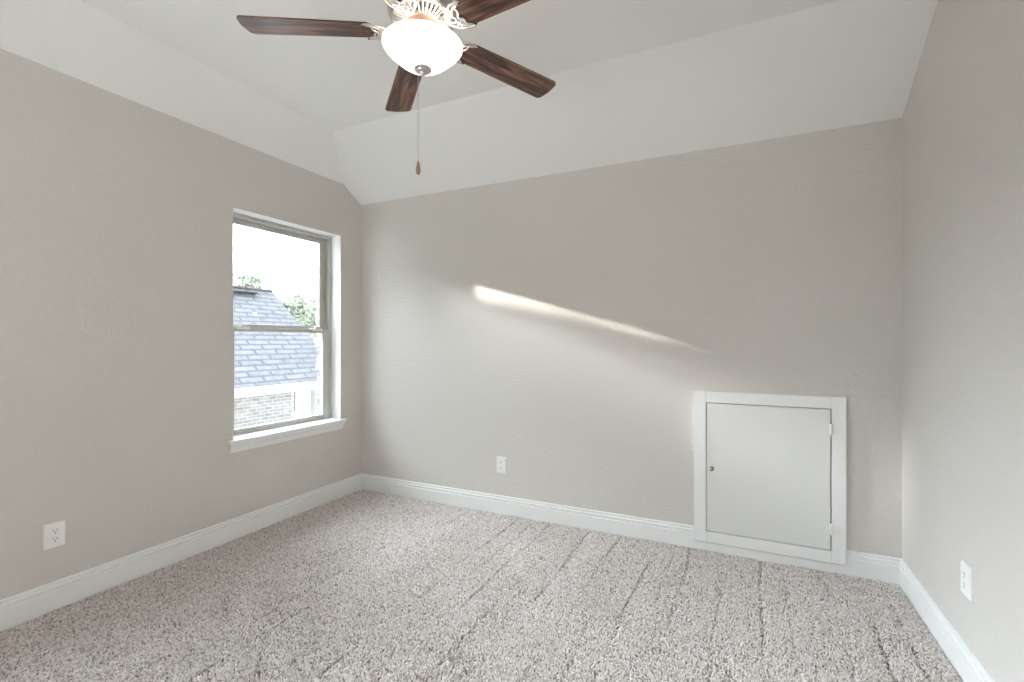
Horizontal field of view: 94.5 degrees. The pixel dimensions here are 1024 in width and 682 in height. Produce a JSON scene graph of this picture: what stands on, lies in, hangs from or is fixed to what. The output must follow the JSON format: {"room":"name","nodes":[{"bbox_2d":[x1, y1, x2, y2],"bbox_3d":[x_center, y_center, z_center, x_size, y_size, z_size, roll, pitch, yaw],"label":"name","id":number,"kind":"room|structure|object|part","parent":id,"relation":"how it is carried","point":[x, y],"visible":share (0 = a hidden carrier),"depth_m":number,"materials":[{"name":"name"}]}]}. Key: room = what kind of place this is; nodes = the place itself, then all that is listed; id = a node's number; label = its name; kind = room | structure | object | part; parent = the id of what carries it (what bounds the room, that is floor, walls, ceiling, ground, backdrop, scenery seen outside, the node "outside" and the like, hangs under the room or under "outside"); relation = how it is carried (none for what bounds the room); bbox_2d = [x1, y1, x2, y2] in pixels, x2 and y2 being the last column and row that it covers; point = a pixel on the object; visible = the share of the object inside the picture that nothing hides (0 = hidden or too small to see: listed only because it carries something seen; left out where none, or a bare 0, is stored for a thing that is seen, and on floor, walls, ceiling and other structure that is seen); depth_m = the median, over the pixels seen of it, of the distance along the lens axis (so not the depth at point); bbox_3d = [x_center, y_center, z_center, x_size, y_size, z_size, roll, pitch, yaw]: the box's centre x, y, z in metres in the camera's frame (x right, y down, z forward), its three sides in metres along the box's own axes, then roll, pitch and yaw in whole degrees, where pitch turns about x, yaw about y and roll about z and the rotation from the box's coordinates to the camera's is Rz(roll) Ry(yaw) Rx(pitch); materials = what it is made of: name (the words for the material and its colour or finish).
{"room":"empty bedroom","nodes":[
{"label":"empty bedroom","id":0,"kind":"room"},
{"bbox_2d":[0,48,360,599],"bbox_3d":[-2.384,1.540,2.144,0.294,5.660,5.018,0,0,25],"label":"wall","id":1,"kind":"structure","parent":0,"point":[116,211],"depth_m":2.51,"materials":[{"name":"grey paint"}]},
{"bbox_2d":[43,519,64,550],"bbox_3d":[-2.169,0.920,2.244,0.009,0.120,0.080,0,0,25],"label":"wall outlet","id":2,"kind":"object","parent":1,"relation":"attached to","point":[53,533],"visible":1,"depth_m":2.24,"materials":[{"name":"white plastic"}]},
{"bbox_2d":[50,527,59,533],"bbox_3d":[-2.166,0.900,2.243,0.002,0.027,0.034,0,0,25],"label":"receptacle","id":3,"kind":"object","parent":2,"relation":"attached to","point":[53,530],"depth_m":2.24,"materials":[{"name":"grey plastic"}]},
{"bbox_2d":[50,536,59,542],"bbox_3d":[-2.166,0.940,2.243,0.002,0.027,0.034,0,0,25],"label":"receptacle","id":4,"kind":"object","parent":2,"relation":"attached to","point":[53,539],"depth_m":2.24,"materials":[{"name":"grey plastic"}]},
{"bbox_2d":[0,474,360,632],"bbox_3d":[-2.244,1.211,2.078,0.016,0.142,4.418,0,0,25],"label":"baseboard","id":5,"kind":"structure","parent":1,"relation":"attached to","point":[17,609],"depth_m":2.61,"materials":[{"name":"white wood"}]},
{"bbox_2d":[227,207,346,453],"bbox_3d":[-1.666,-0.072,3.480,0.232,1.578,0.988,0,0,25],"label":"window","id":6,"kind":"structure","parent":1,"relation":"in","point":[328,244],"depth_m":3.79,"materials":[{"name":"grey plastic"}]},
{"bbox_3d":[-1.742,-0.458,3.523,0.030,0.749,0.872,0,0,25],"label":"sash","id":7,"kind":"part","parent":6,"relation":"part of","materials":[{"name":"clear glass"}]},
{"bbox_3d":[-1.706,0.265,3.506,0.028,0.716,0.872,0,0,25],"label":"sash","id":8,"kind":"part","parent":6,"relation":"part of","materials":[{"name":"grey plastic"}]},
{"bbox_3d":[-1.625,0.649,3.461,0.142,0.028,0.988,0,0,25],"label":"sill","id":9,"kind":"part","parent":6,"relation":"part of","materials":[{"name":"white"}]},
{"bbox_2d":[0,0,937,204],"bbox_3d":[-0.626,-1.405,1.274,3.783,0.470,4.600,0,0,25],"label":"ceiling","id":10,"kind":"structure","parent":0,"point":[636,80],"depth_m":2.53,"materials":[{"name":"white paint"}]},
{"bbox_2d":[236,0,555,174],"bbox_3d":[-0.318,-1.075,1.763,1.259,0.890,1.273,0,0,25],"label":"ceiling fan","id":11,"kind":"object","parent":10,"relation":"hanging from","point":[421,38],"visible":1,"depth_m":1.75,"materials":[{"name":"brown wood"}]},
{"bbox_3d":[-0.752,-1.171,1.766,0.498,0.006,0.128,0,9,-4],"label":"fan blade","id":12,"kind":"part","parent":11,"relation":"part of","materials":[{"name":"brown wood"}]},
{"bbox_3d":[-0.476,-1.185,1.782,0.160,0.049,0.125,0,9,-4],"label":"blade arm","id":13,"kind":"part","parent":11,"relation":"part of","materials":[{"name":"silver metal"}]},
{"bbox_3d":[-0.370,-1.185,1.658,0.125,0.049,0.160,9,2,14],"label":"blade arm","id":14,"kind":"part","parent":11,"relation":"part of","materials":[{"name":"silver metal"}]},
{"bbox_3d":[-0.491,-1.171,2.179,0.128,0.006,0.498,-10,4,-21],"label":"fan blade","id":15,"kind":"part","parent":11,"relation":"part of","materials":[{"name":"brown wood"}]},
{"bbox_3d":[-0.338,-1.075,1.793,0.300,0.086,0.300,0,0,25],"label":"lamp shade","id":16,"kind":"part","parent":11,"relation":"part of","materials":[{"name":"white glass"}]},
{"bbox_3d":[-0.220,-1.185,1.721,0.160,0.049,0.125,0,-9,32],"label":"blade arm","id":17,"kind":"part","parent":11,"relation":"part of","materials":[{"name":"silver metal"}]},
{"bbox_3d":[-0.233,-1.185,1.883,0.160,0.049,0.125,0,-9,-40],"label":"blade arm","id":18,"kind":"part","parent":11,"relation":"part of","materials":[{"name":"silver metal"}]},
{"bbox_3d":[0.013,-1.171,1.571,0.498,0.006,0.128,0,-9,32],"label":"fan blade","id":19,"kind":"part","parent":11,"relation":"part of","materials":[{"name":"brown wood"}]},
{"bbox_3d":[-0.019,-1.171,2.058,0.498,0.006,0.128,0,-9,-40],"label":"fan blade","id":20,"kind":"part","parent":11,"relation":"part of","materials":[{"name":"brown wood"}]},
{"bbox_2d":[3,518,957,681],"bbox_3d":[-0.579,1.376,1.283,3.946,0.188,4.658,0,0,25],"label":"floor","id":21,"kind":"structure","parent":0,"point":[259,673],"depth_m":2.05,"materials":[{"name":"grey carpet"}]},
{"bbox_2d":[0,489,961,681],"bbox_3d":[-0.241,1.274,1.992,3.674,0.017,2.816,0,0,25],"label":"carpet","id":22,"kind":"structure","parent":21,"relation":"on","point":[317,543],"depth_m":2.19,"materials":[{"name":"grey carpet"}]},
{"bbox_2d":[361,118,901,557],"bbox_3d":[0.366,0.150,3.346,4.016,2.640,0.120,0,0,25],"label":"wall","id":23,"kind":"structure","parent":0,"point":[565,327],"depth_m":3.08,"materials":[{"name":"grey paint"}]},
{"bbox_2d":[497,456,505,473],"bbox_3d":[-0.080,0.914,3.488,0.080,0.120,0.009,0,0,25],"label":"wall outlet","id":24,"kind":"object","parent":23,"relation":"attached to","point":[501,461],"visible":1,"depth_m":3.48,"materials":[{"name":"white plastic"}]},
{"bbox_2d":[361,473,900,584],"bbox_3d":[0.369,1.211,3.270,3.706,0.142,0.016,0,0,25],"label":"baseboard","id":25,"kind":"structure","parent":23,"relation":"attached to","point":[875,567],"depth_m":3.13,"materials":[{"name":"white wood"}]},
{"bbox_2d":[694,391,845,565],"bbox_3d":[1.459,0.760,2.721,0.771,0.911,0.068,0,0,25],"label":"door","id":26,"kind":"structure","parent":23,"relation":"in","point":[762,473],"depth_m":2.71,"materials":[{"name":"white wood"}]},
{"bbox_3d":[1.466,0.761,2.739,0.628,0.770,0.022,0,0,25],"label":"panel","id":27,"kind":"part","parent":26,"relation":"part of","materials":[{"name":"white paint"}]},
{"bbox_2d":[902,0,1023,681],"bbox_3d":[1.148,-0.025,0.460,0.120,2.990,4.658,0,0,25],"label":"wall","id":28,"kind":"structure","parent":0,"point":[963,116],"depth_m":1.77,"materials":[{"name":"grey paint"}]},
{"bbox_2d":[899,558,994,681],"bbox_3d":[1.087,1.211,0.489,0.016,0.142,4.418,0,0,25],"label":"baseboard","id":29,"kind":"structure","parent":28,"relation":"attached to","point":[963,660],"depth_m":1.95,"materials":[{"name":"white wood"}]},
{"bbox_2d":[961,560,970,600],"bbox_3d":[1.706,0.900,1.781,0.009,0.120,0.080,0,0,25],"label":"wall outlet","id":30,"kind":"object","parent":28,"relation":"attached to","point":[965,569],"visible":1,"depth_m":1.77,"materials":[{"name":"white plastic"}]},
{"bbox_2d":[962,570,966,578],"bbox_3d":[1.704,0.880,1.782,0.002,0.027,0.034,0,0,25],"label":"receptacle","id":31,"kind":"object","parent":30,"relation":"attached to","point":[964,572],"depth_m":1.78,"materials":[{"name":"grey plastic"}]},
{"bbox_2d":[962,580,966,589],"bbox_3d":[1.704,0.919,1.782,0.002,0.027,0.034,0,0,25],"label":"receptacle","id":32,"kind":"object","parent":30,"relation":"attached to","point":[964,582],"depth_m":1.78,"materials":[{"name":"grey plastic"}]},
{"label":"outside","id":33,"kind":"structure","parent":0,"visible":0},
{"bbox_2d":[294,390,309,418],"bbox_3d":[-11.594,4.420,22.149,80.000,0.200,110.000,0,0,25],"label":"ground","id":34,"kind":"structure","parent":33,"point":[303,396],"depth_m":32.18,"materials":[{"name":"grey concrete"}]},
{"bbox_2d":[233,273,273,288],"bbox_3d":[-18.123,-0.225,32.300,3.472,9.104,3.804,0,0,-6],"label":"leafy tree","id":35,"kind":"object","parent":34,"relation":"on","point":[252,280],"visible":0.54,"depth_m":32.35,"materials":[{"name":"green plant"}]},
{"bbox_2d":[233,285,316,428],"bbox_3d":[-10.828,1.370,7.380,5.940,5.900,16.000,0,0,25],"label":"house","id":36,"kind":"structure","parent":34,"relation":"on","point":[269,367],"depth_m":12.11,"materials":[{"name":"brick"}]},
{"bbox_2d":[233,290,257,293],"bbox_3d":[-8.331,-1.400,12.172,0.160,0.040,3.800,0,0,25],"label":"roof vent","id":37,"kind":"object","parent":36,"relation":"attached to","point":[234,291],"depth_m":13.53,"materials":[{"name":"grey metal"}]},
{"bbox_3d":[-5.389,2.763,13.057,0.230,3.115,0.230,0,0,25],"label":"porch post","id":38,"kind":"part","parent":36,"relation":"part of","materials":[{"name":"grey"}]},
{"bbox_2d":[280,294,308,302],"bbox_3d":[-21.082,-0.112,43.938,3.997,8.878,3.774,0,0,25],"label":"leafy tree","id":39,"kind":"object","parent":34,"relation":"on","point":[298,295],"visible":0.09,"depth_m":44.28,"materials":[{"name":"green plant"}]},
{"bbox_2d":[278,294,316,411],"bbox_3d":[-13.563,0.772,28.893,5.577,7.114,4.930,0,0,25],"label":"leafy tree","id":40,"kind":"object","parent":34,"relation":"on","point":[303,312],"visible":0.29,"depth_m":27.78,"materials":[{"name":"green plant"}]},
{"bbox_2d":[285,295,316,338],"bbox_3d":[-15.352,0.422,36.954,8.949,7.812,8.443,0,0,25],"label":"leafy tree","id":41,"kind":"object","parent":34,"relation":"on","point":[312,300],"visible":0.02,"depth_m":35.17,"materials":[{"name":"green plant"}]}
]}

